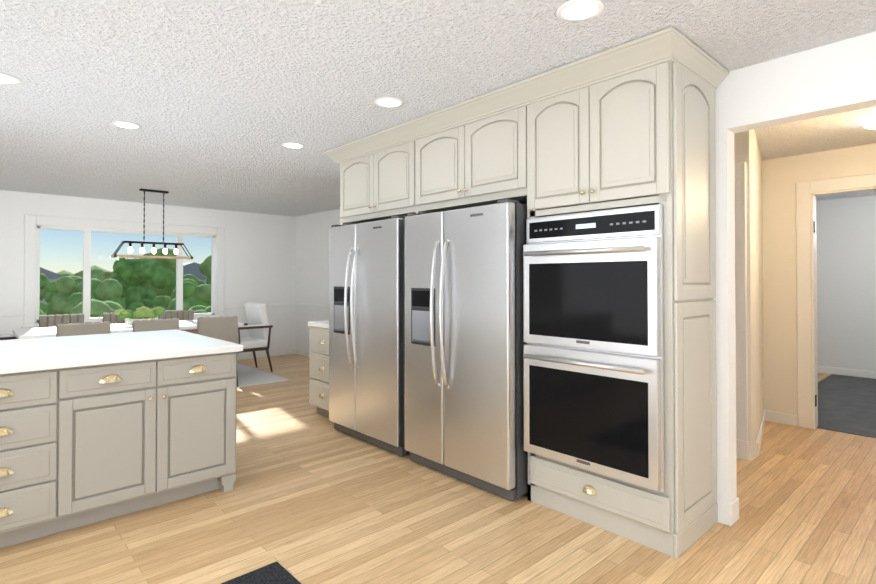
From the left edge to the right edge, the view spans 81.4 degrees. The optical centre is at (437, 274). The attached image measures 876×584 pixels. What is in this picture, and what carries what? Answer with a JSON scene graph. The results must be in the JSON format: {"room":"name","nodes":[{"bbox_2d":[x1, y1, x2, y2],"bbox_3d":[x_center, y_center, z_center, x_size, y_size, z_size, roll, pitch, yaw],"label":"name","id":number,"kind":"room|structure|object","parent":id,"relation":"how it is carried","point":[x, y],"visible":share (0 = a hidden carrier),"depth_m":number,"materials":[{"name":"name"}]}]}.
{"room":"kitchen","nodes":[
{"label":"kitchen","id":0,"kind":"room"},
{"bbox_2d":[0,190,295,353],"bbox_3d":[-5.128,0.172,6.866,7.120,2.460,0.140,1,-1,-43],"label":"wall","id":1,"kind":"structure","parent":0,"point":[259,258],"depth_m":8.33,"materials":[{"name":"white paint"}]},
{"bbox_2d":[21,214,223,327],"bbox_3d":[-4.426,0.018,7.442,2.570,1.560,0.150,1,-1,-43],"label":"window","id":2,"kind":"structure","parent":1,"relation":"in","point":[31,222],"depth_m":7.08,"materials":[{"name":"white paint"}]},
{"bbox_2d":[0,303,294,359],"bbox_3d":[-5.118,0.946,6.759,7.000,0.910,0.018,1,-1,-43],"label":"baseboard","id":3,"kind":"structure","parent":1,"relation":"attached to","point":[284,351],"depth_m":8.66,"materials":[{"name":"white paint"}]},
{"bbox_2d":[296,208,340,350],"bbox_3d":[-1.207,0.182,7.780,0.120,2.460,3.840,1,-1,-43],"label":"wall","id":4,"kind":"structure","parent":0,"point":[312,257],"depth_m":8.73,"materials":[{"name":"white paint"}]},
{"bbox_2d":[295,303,328,356],"bbox_3d":[-1.285,0.957,7.754,0.018,0.910,3.680,1,-1,-43],"label":"baseboard","id":5,"kind":"structure","parent":4,"relation":"attached to","point":[297,351],"depth_m":8.84,"materials":[{"name":"white paint"}]},
{"bbox_2d":[0,354,875,583],"bbox_3d":[0.134,1.427,4.607,12.200,0.100,10.700,1,-1,-43],"label":"floor","id":6,"kind":"structure","parent":0,"point":[312,497],"depth_m":2.71,"materials":[{"name":"brown wood"}]},
{"bbox_2d":[0,349,242,547],"bbox_3d":[-2.498,0.919,2.786,2.416,0.874,1.090,1,-1,-43],"label":"kitchen island","id":7,"kind":"object","parent":6,"relation":"on","point":[94,428],"depth_m":2.76,"materials":[{"name":"grey wood"}]},
{"bbox_2d":[0,329,242,372],"bbox_3d":[-2.602,0.464,2.892,2.460,0.040,1.380,1,-1,-43],"label":"island countertop","id":8,"kind":"structure","parent":7,"relation":"on","point":[30,353],"depth_m":3.10,"materials":[{"name":"white stone"}]},
{"bbox_2d":[221,561,300,583],"bbox_3d":[-1.008,1.337,1.490,1.590,0.010,0.970,1,-1,-43],"label":"kitchen rug","id":9,"kind":"object","parent":6,"relation":"on","point":[276,572],"visible":1,"depth_m":2.25,"materials":[{"name":"black fabric"}]},
{"bbox_2d":[237,363,289,387],"bbox_3d":[-3.824,1.389,6.274,3.350,0.011,1.920,1,-1,-43],"label":"dining rug","id":10,"kind":"object","parent":6,"relation":"on","point":[248,376],"visible":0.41,"depth_m":6.85,"materials":[{"name":"white carpet"}]},
{"bbox_2d":[0,335,17,339],"bbox_3d":[-4.632,0.881,5.451,0.562,0.978,0.620,1,-1,-43],"label":"chair","id":11,"kind":"object","parent":10,"relation":"on","point":[8,337],"visible":0.08,"depth_m":5.67,"materials":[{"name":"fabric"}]},
{"bbox_2d":[39,314,83,327],"bbox_3d":[-4.676,0.943,6.354,0.460,0.870,0.487,1,-1,-43],"label":"dining chair","id":12,"kind":"object","parent":10,"relation":"on","point":[49,320],"visible":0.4,"depth_m":6.40,"materials":[{"name":"beige fabric"}]},
{"bbox_2d":[56,321,110,336],"bbox_3d":[-3.734,0.932,5.335,0.460,0.870,0.487,1,-1,-43],"label":"dining chair","id":13,"kind":"object","parent":10,"relation":"on","point":[76,329],"visible":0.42,"depth_m":5.19,"materials":[{"name":"beige fabric"}]},
{"bbox_2d":[103,312,125,323],"bbox_3d":[-4.184,0.948,6.809,0.460,0.870,0.487,1,-1,-43],"label":"dining chair","id":14,"kind":"object","parent":10,"relation":"on","point":[111,318],"visible":0.04,"depth_m":6.80,"materials":[{"name":"beige fabric"}]},
{"bbox_2d":[13,320,243,338],"bbox_3d":[-3.728,1.009,6.285,2.300,0.747,0.960,1,-1,-43],"label":"dining table","id":15,"kind":"object","parent":10,"relation":"on","point":[190,326],"visible":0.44,"depth_m":5.80,"materials":[{"name":"white"}]},
{"bbox_2d":[114,306,164,324],"bbox_3d":[-3.691,0.517,6.325,0.549,0.235,0.290,1,-1,-43],"label":"centerpiece plant","id":16,"kind":"object","parent":15,"relation":"on","point":[140,314],"visible":0.88,"depth_m":6.25,"materials":[{"name":"green plant"}]},
{"bbox_2d":[132,318,178,331],"bbox_3d":[-3.242,0.937,5.790,0.460,0.870,0.487,1,-1,-43],"label":"dining chair","id":17,"kind":"object","parent":10,"relation":"on","point":[154,325],"visible":0.33,"depth_m":5.65,"materials":[{"name":"beige fabric"}]},
{"bbox_2d":[158,309,193,320],"bbox_3d":[-3.692,0.953,7.263,0.460,0.870,0.487,1,-1,-43],"label":"dining chair","id":18,"kind":"object","parent":10,"relation":"on","point":[180,315],"visible":0.25,"depth_m":7.36,"materials":[{"name":"beige fabric"}]},
{"bbox_2d":[197,315,238,386],"bbox_3d":[-2.750,0.942,6.245,0.460,0.870,0.487,1,-1,-43],"label":"dining chair","id":19,"kind":"object","parent":10,"relation":"on","point":[224,328],"visible":0.42,"depth_m":6.11,"materials":[{"name":"beige fabric"}]},
{"bbox_2d":[237,302,272,371],"bbox_3d":[-2.721,0.900,7.217,0.562,0.978,0.620,1,-1,-43],"label":"chair","id":20,"kind":"object","parent":10,"relation":"on","point":[257,325],"visible":0.73,"depth_m":7.14,"materials":[{"name":"white fabric"}]},
{"bbox_2d":[308,320,328,417],"bbox_3d":[-0.894,0.881,4.984,0.596,0.999,0.549,1,-1,-43],"label":"base cabinet","id":21,"kind":"object","parent":6,"relation":"on","point":[319,365],"visible":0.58,"depth_m":4.85,"materials":[{"name":"grey wood"}]},
{"bbox_2d":[329,215,408,455],"bbox_3d":[-0.413,0.471,4.317,0.741,1.805,0.980,1,-1,-43],"label":"fridge","id":22,"kind":"object","parent":6,"relation":"on","point":[366,331],"visible":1,"depth_m":4.03,"materials":[{"name":"grey metal"}]},
{"bbox_2d":[405,199,527,500],"bbox_3d":[0.300,0.462,3.546,0.741,1.805,0.980,1,-1,-43],"label":"fridge","id":23,"kind":"object","parent":6,"relation":"on","point":[464,407],"visible":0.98,"depth_m":3.23,"materials":[{"name":"grey metal"}]},
{"bbox_2d":[817,374,875,437],"bbox_3d":[5.494,1.379,4.966,3.640,0.004,3.150,1,-1,-43],"label":"floor","id":24,"kind":"structure","parent":6,"relation":"on","point":[846,404],"depth_m":5.36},
{"bbox_2d":[0,0,875,216],"bbox_3d":[0.134,-1.133,4.635,12.200,0.100,10.700,1,-1,-43],"label":"ceiling","id":25,"kind":"structure","parent":0,"point":[220,102],"depth_m":2.78,"materials":[{"name":"white paint"}]},
{"bbox_2d":[0,72,21,84],"bbox_3d":[-2.449,-1.097,2.847,0.194,0.007,0.194,1,-1,-43],"label":"recessed light","id":26,"kind":"object","parent":25,"relation":"in","point":[8,79],"visible":1,"depth_m":2.87,"materials":[{"name":"white paint"}]},
{"bbox_2d":[111,121,141,128],"bbox_3d":[-2.273,-1.087,3.717,0.194,0.007,0.194,1,-1,-43],"label":"recessed light","id":27,"kind":"object","parent":25,"relation":"in","point":[126,125],"visible":0.98,"depth_m":3.71,"materials":[{"name":"white paint"}]},
{"bbox_2d":[111,189,192,258],"bbox_3d":[-3.588,-0.631,6.432,0.900,0.860,0.156,1,-1,-43],"label":"linear chandelier","id":28,"kind":"object","parent":25,"relation":"hanging from","point":[142,250],"visible":1,"depth_m":6.39,"materials":[{"name":"black metal"}]},
{"bbox_2d":[281,142,304,148],"bbox_3d":[-1.217,-1.081,4.284,0.194,0.007,0.194,1,-1,-43],"label":"recessed light","id":29,"kind":"object","parent":25,"relation":"in","point":[292,145],"visible":0.96,"depth_m":4.28,"materials":[{"name":"white paint"}]},
{"bbox_2d":[374,97,404,107],"bbox_3d":[-0.310,-1.092,3.244,0.194,0.007,0.194,1,-1,-43],"label":"recessed light","id":30,"kind":"object","parent":25,"relation":"in","point":[389,102],"visible":1,"depth_m":3.24,"materials":[{"name":"white paint"}]},
{"bbox_2d":[556,0,603,21],"bbox_3d":[0.595,-1.104,2.133,0.194,0.007,0.194,1,-1,-43],"label":"recessed light","id":31,"kind":"object","parent":25,"relation":"in","point":[576,10],"visible":1,"depth_m":2.13,"materials":[{"name":"white paint"}]},
{"bbox_2d":[860,116,875,128],"bbox_3d":[3.121,-1.071,3.569,0.250,0.043,0.250,1,-1,-43],"label":"light","id":32,"kind":"object","parent":25,"relation":"attached to","point":[869,122],"visible":1,"depth_m":3.57,"materials":[{"name":"white"}]},
{"bbox_2d":[734,129,756,460],"bbox_3d":[1.184,0.152,5.047,0.120,2.460,3.420,1,-1,-43],"label":"wall","id":33,"kind":"structure","parent":0,"point":[743,146],"depth_m":3.77,"materials":[{"name":"white paint"}]},
{"bbox_2d":[734,162,748,460],"bbox_3d":[1.943,0.272,4.114,0.030,2.200,0.998,1,-1,-43],"label":"door frame","id":34,"kind":"structure","parent":33,"relation":"attached to","point":[742,443],"depth_m":3.77,"materials":[{"name":"white paint"}]},
{"bbox_2d":[754,131,763,455],"bbox_3d":[2.725,0.145,4.420,0.120,2.460,1.350,0,-1,35],"label":"wall","id":35,"kind":"structure","parent":0,"point":[759,291],"depth_m":4.24,"materials":[{"name":"white paint"}]},
{"bbox_2d":[756,410,797,456],"bbox_3d":[2.736,1.324,4.323,1.193,0.100,0.293,1,-1,-43],"label":"baseboard","id":36,"kind":"structure","parent":35,"relation":"attached to","point":[772,416],"depth_m":4.65,"materials":[{"name":"white paint"}]},
{"bbox_2d":[714,32,875,502],"bbox_3d":[1.294,0.131,3.160,0.120,2.460,6.580,1,-1,-43],"label":"wall","id":37,"kind":"structure","parent":0,"point":[833,78],"depth_m":2.71,"materials":[{"name":"white paint"}]},
{"bbox_2d":[338,138,406,224],"bbox_3d":[-0.307,-0.746,4.380,0.555,0.560,1.111,1,-1,-43],"label":"upper cabinet","id":38,"kind":"object","parent":37,"relation":"attached to","point":[372,182],"depth_m":4.22,"materials":[{"name":"grey wood"}]},
{"bbox_2d":[406,98,577,213],"bbox_3d":[0.357,-0.754,3.662,0.555,0.560,1.104,1,-1,-43],"label":"upper cabinet","id":39,"kind":"object","parent":37,"relation":"attached to","point":[524,151],"depth_m":3.24,"materials":[{"name":"grey wood"}]},
{"bbox_2d":[523,204,663,492],"bbox_3d":[0.956,0.360,2.893,0.605,1.393,0.814,1,-1,-43],"label":"double wall oven","id":40,"kind":"object","parent":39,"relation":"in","point":[593,347],"visible":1,"depth_m":2.66,"materials":[{"name":"grey metal"}]},
{"bbox_2d":[762,143,875,414],"bbox_3d":[4.158,0.138,3.745,0.120,2.460,3.550,1,-1,-43],"label":"wall","id":41,"kind":"structure","parent":0,"point":[782,177],"depth_m":4.70,"materials":[{"name":"white paint"}]},
{"bbox_2d":[796,173,875,428],"bbox_3d":[3.658,0.269,4.268,0.142,2.210,1.060,1,-1,-43],"label":"door frame","id":42,"kind":"structure","parent":41,"relation":"attached to","point":[807,193],"depth_m":4.55,"materials":[{"name":"white paint"}]},
{"bbox_2d":[816,195,875,370],"bbox_3d":[6.570,0.164,6.144,0.120,2.460,3.800,1,-1,-43],"label":"wall","id":43,"kind":"structure","parent":0,"point":[846,280],"depth_m":7.03,"materials":[{"name":"white paint"}]},
{"bbox_2d":[818,366,875,378],"bbox_3d":[6.605,1.342,5.994,0.014,0.100,3.550,1,-1,-43],"label":"baseboard","id":44,"kind":"structure","parent":43,"relation":"attached to","point":[821,369],"depth_m":7.02,"materials":[{"name":"white paint"}]},
{"label":"outside","id":45,"kind":"structure","parent":0,"visible":0},
{"bbox_3d":[-131.343,4.790,156.697,320.000,0.300,391.000,1,-1,-43],"label":"ground","id":46,"kind":"structure","parent":45,"visible":0},
{"bbox_2d":[39,301,47,313],"bbox_3d":[-15.684,1.884,19.059,1.728,2.503,1.861,1,-1,-43],"label":"tree","id":47,"kind":"object","parent":46,"relation":"on","point":[44,308],"depth_m":19.45,"materials":[{"name":"green plant"}]},
{"bbox_2d":[40,273,48,296],"bbox_3d":[-31.814,1.616,39.739,2.248,3.491,2.270,1,-1,-43],"label":"tree","id":48,"kind":"object","parent":46,"relation":"on","point":[44,279],"depth_m":39.76,"materials":[{"name":"green plant"}]},
{"bbox_2d":[40,282,49,300],"bbox_3d":[-35.931,2.011,46.261,1.957,2.844,1.774,1,-1,-43],"label":"tree","id":49,"kind":"object","parent":46,"relation":"on","point":[44,295],"depth_m":45.88,"materials":[{"name":"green plant"}]},
{"bbox_2d":[40,267,63,303],"bbox_3d":[-41.145,0.853,48.098,9.800,5.200,7.800,1,-1,-43],"label":"mountain","id":50,"kind":"structure","parent":46,"relation":"on","point":[54,276],"depth_m":47.50,"materials":[{"name":"grey"}]},
{"bbox_2d":[45,276,80,302],"bbox_3d":[-21.193,1.657,29.236,2.272,3.179,2.789,1,-1,-43],"label":"tree","id":51,"kind":"object","parent":46,"relation":"on","point":[49,295],"depth_m":28.04,"materials":[{"name":"green plant"}]},
{"bbox_2d":[46,276,82,314],"bbox_3d":[-18.534,1.650,25.740,2.152,3.116,2.090,1,-1,-43],"label":"tree","id":52,"kind":"object","parent":46,"relation":"on","point":[61,289],"depth_m":25.31,"materials":[{"name":"green plant"}]},
{"bbox_2d":[61,292,82,314],"bbox_3d":[-15.218,1.965,21.591,1.605,2.395,1.147,1,-1,-43],"label":"tree","id":53,"kind":"object","parent":46,"relation":"on","point":[71,303],"depth_m":21.22,"materials":[{"name":"green plant"}]},
{"bbox_2d":[57,265,110,278],"bbox_3d":[-40.256,2.790,112.281,121.223,9.459,18.290,1,-1,-43],"label":"trees","id":54,"kind":"object","parent":46,"relation":"on","point":[95,270],"depth_m":89.31,"materials":[{"name":"green plant"}]},
{"bbox_2d":[74,278,98,286],"bbox_3d":[-18.806,1.685,27.021,2.151,3.074,2.126,1,-1,-43],"label":"tree","id":55,"kind":"object","parent":46,"relation":"on","point":[77,282],"depth_m":26.77,"materials":[{"name":"green plant"}]},
{"bbox_2d":[70,299,124,317],"bbox_3d":[-10.187,1.900,14.776,2.182,2.377,2.084,1,-1,-43],"label":"tree","id":56,"kind":"object","parent":46,"relation":"on","point":[107,306],"depth_m":14.56,"materials":[{"name":"green plant"}]},
{"bbox_2d":[82,278,125,308],"bbox_3d":[-16.699,1.704,25.178,1.942,2.996,2.073,1,-1,-43],"label":"tree","id":57,"kind":"object","parent":46,"relation":"on","point":[107,290],"depth_m":24.74,"materials":[{"name":"green plant"}]},
{"bbox_2d":[97,257,135,309],"bbox_3d":[-21.393,1.086,34.225,2.445,4.429,3.412,1,-1,-43],"label":"tree","id":58,"kind":"object","parent":46,"relation":"on","point":[115,272],"depth_m":33.70,"materials":[{"name":"green plant"}]},
{"bbox_2d":[122,286,156,307],"bbox_3d":[-18.247,1.998,31.221,1.956,2.540,1.767,1,-1,-43],"label":"tree","id":59,"kind":"object","parent":46,"relation":"on","point":[146,293],"depth_m":31.12,"materials":[{"name":"green plant"}]},
{"bbox_2d":[126,293,153,311],"bbox_3d":[-17.823,2.173,30.530,1.487,2.175,1.400,1,-1,-43],"label":"tree","id":60,"kind":"object","parent":46,"relation":"on","point":[138,298],"depth_m":30.31,"materials":[{"name":"green plant"}]},
{"bbox_2d":[121,248,175,307],"bbox_3d":[-18.998,0.735,33.914,3.480,5.125,3.876,1,-1,-43],"label":"tree","id":61,"kind":"object","parent":46,"relation":"on","point":[144,270],"depth_m":32.97,"materials":[{"name":"green plant"}]},
{"bbox_2d":[151,296,172,309],"bbox_3d":[-11.714,2.029,21.406,1.506,2.263,1.440,1,-1,-43],"label":"tree","id":62,"kind":"object","parent":46,"relation":"on","point":[158,301],"depth_m":21.27,"materials":[{"name":"green plant"}]},
{"bbox_2d":[165,278,210,310],"bbox_3d":[-10.535,1.666,21.406,1.952,2.991,2.262,1,-1,-43],"label":"tree","id":63,"kind":"object","parent":46,"relation":"on","point":[193,298],"depth_m":20.95,"materials":[{"name":"green plant"}]},
{"bbox_2d":[175,262,206,282],"bbox_3d":[-33.980,1.074,68.337,11.800,5.200,7.800,1,-1,-43],"label":"mountain","id":64,"kind":"structure","parent":46,"relation":"on","point":[191,268],"depth_m":65.50,"materials":[{"name":"grey"}]},
{"bbox_2d":[183,274,204,285],"bbox_3d":[-14.636,1.619,29.916,1.609,3.270,2.346,1,-1,-43],"label":"tree","id":65,"kind":"object","parent":46,"relation":"on","point":[197,280],"depth_m":29.24,"materials":[{"name":"green plant"}]},
{"bbox_2d":[189,305,210,312],"bbox_3d":[-7.505,1.949,17.285,2.198,2.334,2.132,1,-1,-43],"label":"tree","id":66,"kind":"object","parent":46,"relation":"on","point":[199,309],"depth_m":17.10,"materials":[{"name":"green plant"}]},
{"bbox_2d":[199,255,210,278],"bbox_3d":[-14.765,0.950,36.032,3.469,4.741,3.059,1,-1,-43],"label":"tree","id":67,"kind":"object","parent":46,"relation":"on","point":[206,270],"depth_m":34.99,"materials":[{"name":"green plant"}]}
]}

